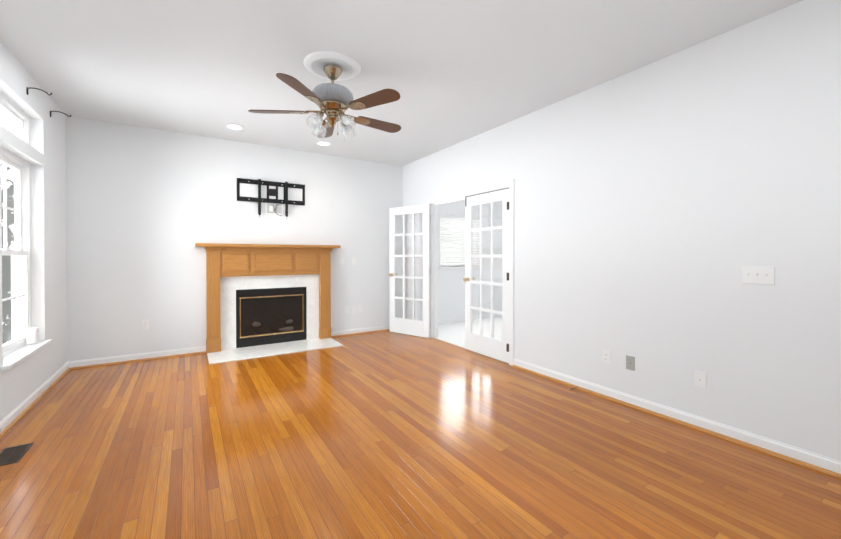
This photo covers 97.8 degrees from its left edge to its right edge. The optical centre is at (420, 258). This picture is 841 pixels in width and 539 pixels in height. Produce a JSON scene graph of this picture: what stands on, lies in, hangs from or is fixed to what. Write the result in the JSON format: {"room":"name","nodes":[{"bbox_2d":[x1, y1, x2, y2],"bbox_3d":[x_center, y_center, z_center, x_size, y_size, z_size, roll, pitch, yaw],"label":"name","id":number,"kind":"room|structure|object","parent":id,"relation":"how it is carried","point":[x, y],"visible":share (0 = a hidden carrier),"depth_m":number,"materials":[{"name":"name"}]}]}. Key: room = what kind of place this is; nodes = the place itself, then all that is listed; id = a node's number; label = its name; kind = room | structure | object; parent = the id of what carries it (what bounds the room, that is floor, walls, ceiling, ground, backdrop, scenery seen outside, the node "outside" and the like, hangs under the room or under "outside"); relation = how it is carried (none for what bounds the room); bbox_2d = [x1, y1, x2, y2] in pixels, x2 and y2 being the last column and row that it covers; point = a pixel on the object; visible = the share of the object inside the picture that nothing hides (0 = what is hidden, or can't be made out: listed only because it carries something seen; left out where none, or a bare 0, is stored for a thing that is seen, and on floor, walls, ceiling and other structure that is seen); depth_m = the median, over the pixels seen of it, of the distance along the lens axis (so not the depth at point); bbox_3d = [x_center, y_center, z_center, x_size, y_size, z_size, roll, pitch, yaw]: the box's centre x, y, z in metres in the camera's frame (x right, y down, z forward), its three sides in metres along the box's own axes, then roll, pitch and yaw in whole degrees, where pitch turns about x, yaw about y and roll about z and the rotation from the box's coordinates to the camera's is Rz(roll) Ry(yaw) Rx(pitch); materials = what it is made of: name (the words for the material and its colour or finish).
{"room":"living room","nodes":[
{"label":"living room","id":0,"kind":"room"},
{"bbox_2d":[0,40,67,420],"bbox_3d":[-1.696,-0.141,0.420,0.186,2.780,8.410,0,1,-32],"label":"wall","id":1,"kind":"structure","parent":0,"point":[43,154],"depth_m":3.37,"materials":[{"name":"white paint"}]},
{"bbox_2d":[0,93,51,372],"bbox_3d":[-3.284,-0.229,2.959,0.222,2.079,1.000,0,1,-32],"label":"window","id":2,"kind":"structure","parent":1,"relation":"in","point":[20,294],"depth_m":3.23,"materials":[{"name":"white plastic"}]},
{"bbox_2d":[26,328,38,344],"bbox_3d":[-3.442,0.691,3.256,0.072,0.135,0.100,0,1,-32],"label":"air purifier","id":3,"kind":"object","parent":2,"relation":"on","point":[32,335],"visible":1,"depth_m":3.22,"materials":[{"name":"white plastic"}]},
{"bbox_2d":[0,361,71,438],"bbox_3d":[-1.669,1.204,0.590,0.032,0.088,8.170,0,1,-32],"label":"baseboard","id":4,"kind":"structure","parent":1,"relation":"attached to","point":[16,414],"depth_m":3.06,"materials":[{"name":"white wood"}]},
{"bbox_2d":[26,87,51,94],"bbox_3d":[-3.188,-1.385,3.070,0.152,0.069,0.018,0,1,-32],"label":"curtain bracket","id":5,"kind":"object","parent":1,"relation":"attached to","point":[27,88],"visible":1,"depth_m":3.05,"materials":[{"name":"black metal"}]},
{"bbox_2d":[66,116,501,360],"bbox_3d":[-0.869,-0.183,6.073,7.760,2.780,0.240,0,1,-32],"label":"wall","id":6,"kind":"structure","parent":0,"point":[147,209],"depth_m":4.64,"materials":[{"name":"white paint"}]},
{"bbox_2d":[72,346,205,368],"bbox_3d":[-3.285,1.175,4.384,1.258,0.088,0.032,0,1,-32],"label":"baseboard","id":7,"kind":"structure","parent":6,"relation":"attached to","point":[103,361],"depth_m":4.34,"materials":[{"name":"white wood"}]},
{"bbox_2d":[141,319,148,329],"bbox_3d":[-3.295,0.794,4.388,0.070,0.115,0.008,0,1,-32],"label":"electrical outlet","id":8,"kind":"object","parent":6,"relation":"attached to","point":[144,324],"visible":1,"depth_m":4.39,"materials":[{"name":"white plastic"}]},
{"bbox_2d":[237,178,304,216],"bbox_3d":[-2.065,-0.819,5.126,0.900,0.535,0.062,0,1,-32],"label":"mount","id":9,"kind":"object","parent":6,"relation":"attached to","point":[274,206],"visible":1,"depth_m":5.15,"materials":[{"name":"black metal"}]},
{"bbox_2d":[340,257,343,264],"bbox_3d":[-1.216,0.044,5.698,0.070,0.115,0.021,0,1,-32],"label":"light switch","id":10,"kind":"object","parent":6,"relation":"attached to","point":[341,260],"visible":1,"depth_m":5.70,"materials":[{"name":"white plastic"}]},
{"bbox_2d":[352,257,355,264],"bbox_3d":[-1.050,0.044,5.809,0.070,0.115,0.012,0,1,-32],"label":"light switch","id":11,"kind":"object","parent":6,"relation":"attached to","point":[353,260],"visible":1,"depth_m":5.80,"materials":[{"name":"white plastic"}]},
{"bbox_2d":[331,325,389,336],"bbox_3d":[-0.845,1.164,5.936,1.298,0.088,0.032,0,1,-32],"label":"baseboard","id":12,"kind":"structure","parent":6,"relation":"attached to","point":[347,332],"depth_m":5.86,"materials":[{"name":"white wood"}]},
{"bbox_2d":[440,217,477,266],"bbox_3d":[0.704,-0.321,7.102,0.998,0.958,0.110,0,1,-32],"label":"sunroom window","id":13,"kind":"structure","parent":6,"relation":"in","point":[463,241],"depth_m":7.30,"materials":[{"name":"white plastic"}]},
{"bbox_2d":[440,215,479,266],"bbox_3d":[0.758,-0.322,7.017,0.992,0.954,0.051,0,1,-32],"label":"window blinds","id":14,"kind":"object","parent":13,"relation":"attached to","point":[458,218],"visible":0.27,"depth_m":6.95,"materials":[{"name":"white plastic"}]},
{"bbox_2d":[438,266,483,268],"bbox_3d":[0.767,0.174,7.007,1.080,0.028,0.125,0,1,-32],"label":"trim","id":15,"kind":"structure","parent":6,"relation":"attached to","point":[458,267],"depth_m":6.91,"materials":[{"name":"white wood"}]},
{"bbox_2d":[438,313,501,323],"bbox_3d":[1.076,1.154,7.171,3.030,0.088,0.013,0,1,-32],"label":"baseboard","id":16,"kind":"structure","parent":6,"relation":"attached to","point":[446,320],"depth_m":6.96,"materials":[{"name":"white wood"}]},
{"bbox_2d":[0,0,802,165],"bbox_3d":[1.389,-1.622,2.514,7.760,0.150,8.650,0,1,-32],"label":"ceiling","id":17,"kind":"structure","parent":0,"point":[452,72],"depth_m":2.80,"materials":[{"name":"white paint"}]},
{"bbox_2d":[226,124,243,129],"bbox_3d":[-2.203,-1.556,4.360,0.200,0.009,0.200,0,1,-32],"label":"recessed light","id":18,"kind":"object","parent":17,"relation":"in","point":[234,127],"visible":1,"depth_m":4.36,"materials":[{"name":"white plastic"}]},
{"bbox_2d":[316,141,330,145],"bbox_3d":[-1.321,-1.560,5.004,0.200,0.009,0.200,0,1,-32],"label":"recessed light","id":19,"kind":"object","parent":17,"relation":"in","point":[322,143],"visible":0.98,"depth_m":5.00,"materials":[{"name":"white plastic"}]},
{"bbox_2d":[248,51,400,139],"bbox_3d":[-0.688,-1.270,3.001,1.246,0.560,1.264,0,1,-32],"label":"fan","id":20,"kind":"object","parent":17,"relation":"hanging from","point":[333,101],"visible":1,"depth_m":2.88,"materials":[{"name":"brown wood"}]},
{"bbox_2d":[0,316,840,538],"bbox_3d":[1.451,1.264,2.439,7.760,0.060,8.420,0,1,-32],"label":"floor","id":21,"kind":"structure","parent":0,"point":[388,434],"depth_m":2.24,"materials":[{"name":"brown wood"}]},
{"bbox_2d":[0,442,33,465],"bbox_3d":[-2.567,1.231,2.297,0.140,0.007,0.275,0,1,-32],"label":"floor vent","id":22,"kind":"object","parent":21,"relation":"in","point":[11,455],"visible":1,"depth_m":2.31,"materials":[{"name":"brown metal"}]},
{"bbox_2d":[207,338,342,363],"bbox_3d":[-1.916,1.208,4.907,1.610,0.014,0.620,0,1,-32],"label":"hearth slab","id":23,"kind":"object","parent":21,"relation":"on","point":[235,354],"visible":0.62,"depth_m":4.83,"materials":[{"name":"white stone"}]},
{"bbox_2d":[195,243,340,352],"bbox_3d":[-2.081,0.505,5.161,1.850,1.388,0.406,0,1,-32],"label":"fireplace","id":24,"kind":"object","parent":23,"relation":"on","point":[260,294],"visible":1,"depth_m":5.07,"materials":[{"name":"brown wood"}]},
{"bbox_2d":[403,0,840,460],"bbox_3d":[1.874,-0.159,2.834,0.270,2.780,8.170,0,1,-32],"label":"wall","id":25,"kind":"structure","parent":0,"point":[659,204],"depth_m":2.67,"materials":[{"name":"white paint"}]},
{"bbox_2d":[388,204,430,337],"bbox_3d":[-0.198,0.194,5.759,0.367,2.015,0.758,0,1,-32],"label":"french door","id":26,"kind":"structure","parent":25,"relation":"in","point":[410,326],"depth_m":5.73,"materials":[{"name":"white wood"}]},
{"bbox_2d":[428,179,513,365],"bbox_3d":[0.641,0.160,4.914,0.152,2.111,1.752,0,1,-32],"label":"door frame","id":27,"kind":"structure","parent":25,"relation":"attached to","point":[436,201],"depth_m":4.94,"materials":[{"name":"white wood"}]},
{"bbox_2d":[463,188,508,362],"bbox_3d":[0.825,0.203,4.554,0.175,2.015,0.806,0,1,-32],"label":"french door","id":28,"kind":"structure","parent":25,"relation":"in","point":[491,346],"depth_m":4.51,"materials":[{"name":"white wood"}]},
{"bbox_2d":[603,349,610,363],"bbox_3d":[1.638,0.868,3.231,0.008,0.115,0.070,0,1,-32],"label":"electrical outlet","id":29,"kind":"object","parent":25,"relation":"attached to","point":[606,356],"visible":1,"depth_m":3.23,"materials":[{"name":"white plastic"}]},
{"bbox_2d":[626,355,634,370],"bbox_3d":[1.749,0.874,3.058,0.007,0.115,0.070,0,1,-32],"label":"electrical outlet","id":30,"kind":"object","parent":25,"relation":"attached to","point":[630,362],"visible":1,"depth_m":3.06,"materials":[{"name":"grey plastic"}]},
{"bbox_2d":[512,358,840,478],"bbox_3d":[1.740,1.186,3.027,0.060,0.088,2.622,0,1,-32],"label":"baseboard","id":31,"kind":"structure","parent":25,"relation":"attached to","point":[784,451],"depth_m":2.61,"materials":[{"name":"white wood"}]},
{"bbox_2d":[695,370,705,388],"bbox_3d":[2.011,0.875,2.639,0.015,0.115,0.070,0,1,-32],"label":"electrical outlet","id":32,"kind":"object","parent":25,"relation":"attached to","point":[700,379],"visible":1,"depth_m":2.64,"materials":[{"name":"white plastic"}]},
{"bbox_2d":[742,266,774,284],"bbox_3d":[2.175,0.110,2.370,0.021,0.115,0.162,0,1,-32],"label":"light switch","id":33,"kind":"object","parent":25,"relation":"attached to","point":[758,274],"visible":1,"depth_m":2.37,"materials":[{"name":"white plastic"}]},
{"label":"outside","id":34,"kind":"structure","parent":0,"visible":0},
{"bbox_2d":[1,110,14,343],"bbox_3d":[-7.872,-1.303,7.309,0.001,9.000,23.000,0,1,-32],"label":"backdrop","id":35,"kind":"structure","parent":34,"point":[5,277],"depth_m":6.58,"materials":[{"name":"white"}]},
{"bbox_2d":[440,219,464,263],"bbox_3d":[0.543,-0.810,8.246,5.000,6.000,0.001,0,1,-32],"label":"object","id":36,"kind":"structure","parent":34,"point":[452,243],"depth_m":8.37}
]}

